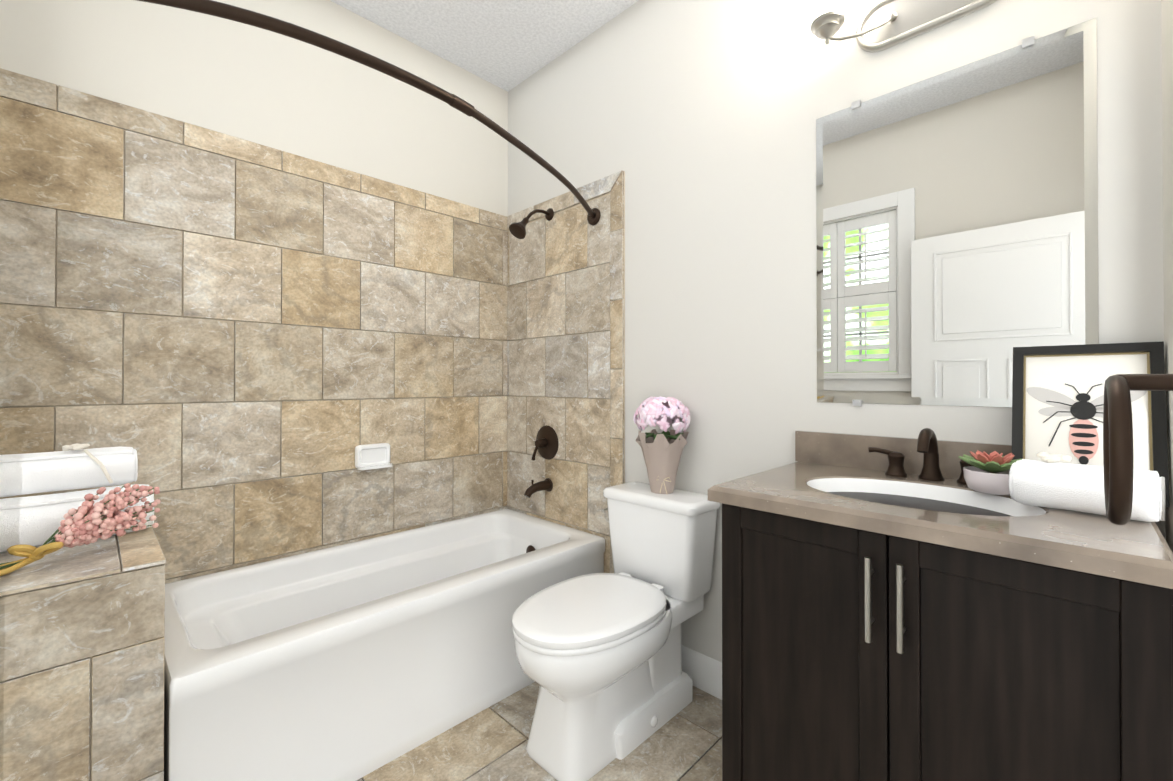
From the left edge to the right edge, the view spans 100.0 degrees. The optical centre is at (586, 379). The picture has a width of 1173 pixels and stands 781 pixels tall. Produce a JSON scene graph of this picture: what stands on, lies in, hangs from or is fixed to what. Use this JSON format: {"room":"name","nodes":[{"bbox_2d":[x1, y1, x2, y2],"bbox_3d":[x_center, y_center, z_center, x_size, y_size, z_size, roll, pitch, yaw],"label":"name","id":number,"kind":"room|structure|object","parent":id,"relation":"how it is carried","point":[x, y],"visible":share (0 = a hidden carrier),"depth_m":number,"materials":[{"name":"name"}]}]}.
{"room":"bathroom","nodes":[
{"label":"bathroom","id":0,"kind":"room"},
{"bbox_2d":[0,527,165,780],"bbox_3d":[-1.395,0.803,1.272,0.768,0.765,0.404,0,-1,45],"label":"tiles","id":1,"kind":"structure","parent":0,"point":[82,634],"depth_m":1.06,"materials":[{"name":"beige tile"}]},
{"bbox_2d":[0,443,153,552],"bbox_3d":[-1.387,0.296,1.263,0.184,0.250,0.408,0,-1,45],"label":"towel stack","id":2,"kind":"object","parent":1,"relation":"on","point":[34,521],"visible":0.73,"depth_m":1.25,"materials":[{"name":"white fabric"}]},
{"bbox_2d":[0,483,160,575],"bbox_3d":[-1.222,0.346,1.135,0.106,0.150,0.368,0,0,33],"label":"flower bouquet","id":3,"kind":"object","parent":1,"relation":"on","point":[88,522],"visible":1,"depth_m":1.17,"materials":[{"name":"pink plant"}]},
{"bbox_2d":[0,0,507,215],"bbox_3d":[-1.178,-0.229,2.150,0.120,2.840,2.190,0,-1,45],"label":"wall","id":4,"kind":"structure","parent":0,"point":[261,86],"depth_m":2.02,"materials":[{"name":"white paint"}]},
{"bbox_2d":[0,68,508,583],"bbox_3d":[-1.130,0.131,2.100,0.015,2.120,1.950,0,-1,45],"label":"wall tile","id":5,"kind":"structure","parent":4,"relation":"attached to","point":[242,348],"depth_m":1.89,"materials":[{"name":"tile"}]},
{"bbox_2d":[355,443,391,469],"bbox_3d":[-0.955,0.345,2.222,0.060,0.105,0.155,0,-1,45],"label":"soap dish","id":6,"kind":"object","parent":5,"relation":"attached to","point":[372,456],"visible":1,"depth_m":2.23,"materials":[{"name":"white ceramic"}]},
{"bbox_2d":[330,0,638,91],"bbox_3d":[-0.273,-1.705,1.262,2.670,0.100,2.190,0,-1,45],"label":"ceiling","id":7,"kind":"structure","parent":0,"point":[507,45],"depth_m":2.29,"materials":[{"name":"white paint"}]},
{"bbox_2d":[508,0,1165,661],"bbox_3d":[0.499,-0.230,1.944,2.550,2.840,0.120,0,-1,45],"label":"wall","id":8,"kind":"structure","parent":0,"point":[694,120],"depth_m":1.78,"materials":[{"name":"white paint"}]},
{"bbox_2d":[507,171,624,572],"bbox_3d":[-0.145,0.134,2.484,0.873,2.120,0.017,0,-1,45],"label":"wall tile","id":9,"kind":"structure","parent":8,"relation":"attached to","point":[566,332],"depth_m":2.41,"materials":[{"name":"beige tile"}]},
{"bbox_2d":[509,208,553,238],"bbox_3d":[-0.274,-0.784,2.437,0.090,0.194,0.244,0,-1,45],"label":"shower head","id":10,"kind":"object","parent":9,"relation":"attached to","point":[517,230],"visible":1,"depth_m":2.39},
{"bbox_2d":[524,478,552,497],"bbox_3d":[-0.249,0.541,2.468,0.069,0.086,0.154,0,-1,45],"label":"tub spout","id":11,"kind":"object","parent":9,"relation":"attached to","point":[546,484],"visible":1,"depth_m":2.46,"materials":[{"name":"brown metal"}]},
{"bbox_2d":[531,425,558,459],"bbox_3d":[-0.228,0.323,2.505,0.176,0.176,0.072,0,-1,45],"label":"shower valve","id":12,"kind":"object","parent":9,"relation":"attached to","point":[546,444],"visible":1,"depth_m":2.50,"materials":[{"name":"brown metal"}]},
{"bbox_2d":[681,645,721,699],"bbox_3d":[0.438,1.125,1.901,0.743,0.130,0.014,0,-1,45],"label":"baseboard","id":13,"kind":"structure","parent":8,"relation":"attached to","point":[703,672],"depth_m":1.88,"materials":[{"name":"white wood"}]},
{"bbox_2d":[810,0,996,51],"bbox_3d":[0.914,-1.108,1.332,0.564,0.237,0.171,0,-1,45],"label":"sconce","id":14,"kind":"object","parent":8,"relation":"attached to","point":[884,24],"visible":1,"depth_m":1.44,"materials":[{"name":"silver metal"}]},
{"bbox_2d":[816,17,1098,406],"bbox_3d":[0.976,-0.391,1.380,0.637,0.941,0.009,0,-1,45],"label":"mirror","id":15,"kind":"object","parent":8,"relation":"attached to","point":[957,230],"visible":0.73,"depth_m":1.34,"materials":[{"name":"clear glass"}]},
{"bbox_2d":[1161,0,1172,551],"bbox_3d":[0.590,-0.241,0.311,0.120,2.840,2.070,0,-1,45],"label":"wall","id":16,"kind":"structure","parent":0,"point":[1167,70],"depth_m":1.03,"materials":[{"name":"white paint"}]},
{"bbox_2d":[1103,374,1172,524],"bbox_3d":[0.622,0.066,0.510,0.116,0.187,0.167,0,-1,45],"label":"towel ring","id":17,"kind":"object","parent":16,"relation":"attached to","point":[1118,457],"visible":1,"depth_m":0.50,"materials":[{"name":"brown metal"}]},
{"bbox_3d":[-1.002,-0.239,0.517,2.430,2.840,0.120,0,-1,45],"label":"wall","id":18,"kind":"structure","parent":0,"visible":0},
{"bbox_2d":[137,0,600,225],"bbox_3d":[-0.553,-0.767,1.518,0.542,0.080,1.944,0,-1,45],"label":"curtain rod","id":19,"kind":"object","parent":18,"relation":"attached to","point":[245,16],"visible":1,"depth_m":1.16,"materials":[{"name":"brown metal"}]},
{"bbox_3d":[-0.273,1.238,1.242,2.670,0.094,2.190,0,-1,45],"label":"floor","id":20,"kind":"structure","parent":0,"visible":0},
{"bbox_2d":[356,682,721,780],"bbox_3d":[-0.273,1.188,1.243,2.430,0.006,1.950,0,-1,45],"label":"floor","id":21,"kind":"structure","parent":20,"relation":"on","point":[489,744],"depth_m":1.57,"materials":[{"name":"beige tile"}]},
{"bbox_2d":[164,509,604,780],"bbox_3d":[-0.715,0.953,1.962,0.757,0.475,1.519,0,-1,45],"label":"bathtub","id":22,"kind":"object","parent":21,"relation":"on","point":[354,661],"visible":0.9,"depth_m":1.61,"materials":[{"name":"white ceramic"}]},
{"bbox_2d":[512,482,720,780],"bbox_3d":[0.083,0.811,1.715,0.447,0.755,0.766,0,-1,45],"label":"toilet","id":23,"kind":"object","parent":21,"relation":"on","point":[598,655],"visible":0.96,"depth_m":1.61,"materials":[{"name":"white ceramic"}]},
{"bbox_2d":[633,396,689,494],"bbox_3d":[0.295,0.249,1.913,0.214,0.371,0.219,0,-1,45],"label":"hydrangea","id":24,"kind":"object","parent":23,"relation":"on","point":[662,451],"visible":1,"depth_m":1.86,"materials":[{"name":"pink plant"}]},
{"bbox_2d":[708,428,1172,780],"bbox_3d":[0.779,0.655,1.172,0.768,1.059,0.570,0,-1,45],"label":"bathroom vanity","id":25,"kind":"object","parent":21,"relation":"on","point":[903,609],"visible":0.94,"depth_m":0.97,"materials":[{"name":"brown wood"}]},
{"bbox_2d":[868,428,971,484],"bbox_3d":[0.897,0.197,1.293,0.299,0.141,0.148,0,-1,45],"label":"faucet","id":26,"kind":"object","parent":25,"relation":"on","point":[927,443],"depth_m":1.31,"materials":[{"name":"brown metal"}]},
{"bbox_2d":[959,450,1021,494],"bbox_3d":[0.962,0.219,1.164,0.128,0.095,0.128,0,-1,45],"label":"succulent bowl","id":27,"kind":"object","parent":25,"relation":"on","point":[985,473],"visible":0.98,"depth_m":1.14,"materials":[{"name":"white ceramic"}]},
{"bbox_2d":[1009,452,1164,521],"bbox_3d":[1.001,0.210,0.992,0.108,0.111,0.215,0,0,-40],"label":"towel","id":28,"kind":"object","parent":25,"relation":"on","point":[1048,481],"visible":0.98,"depth_m":0.97,"materials":[{"name":"white fabric"}]},
{"bbox_2d":[1012,341,1169,507],"bbox_3d":[1.133,0.092,1.122,0.245,0.347,0.094,0,-1,45],"label":"framed picture","id":29,"kind":"object","parent":25,"relation":"on","point":[1057,398],"visible":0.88,"depth_m":1.13,"materials":[{"name":"paper"},{"name":"black painted wood"}]}
]}

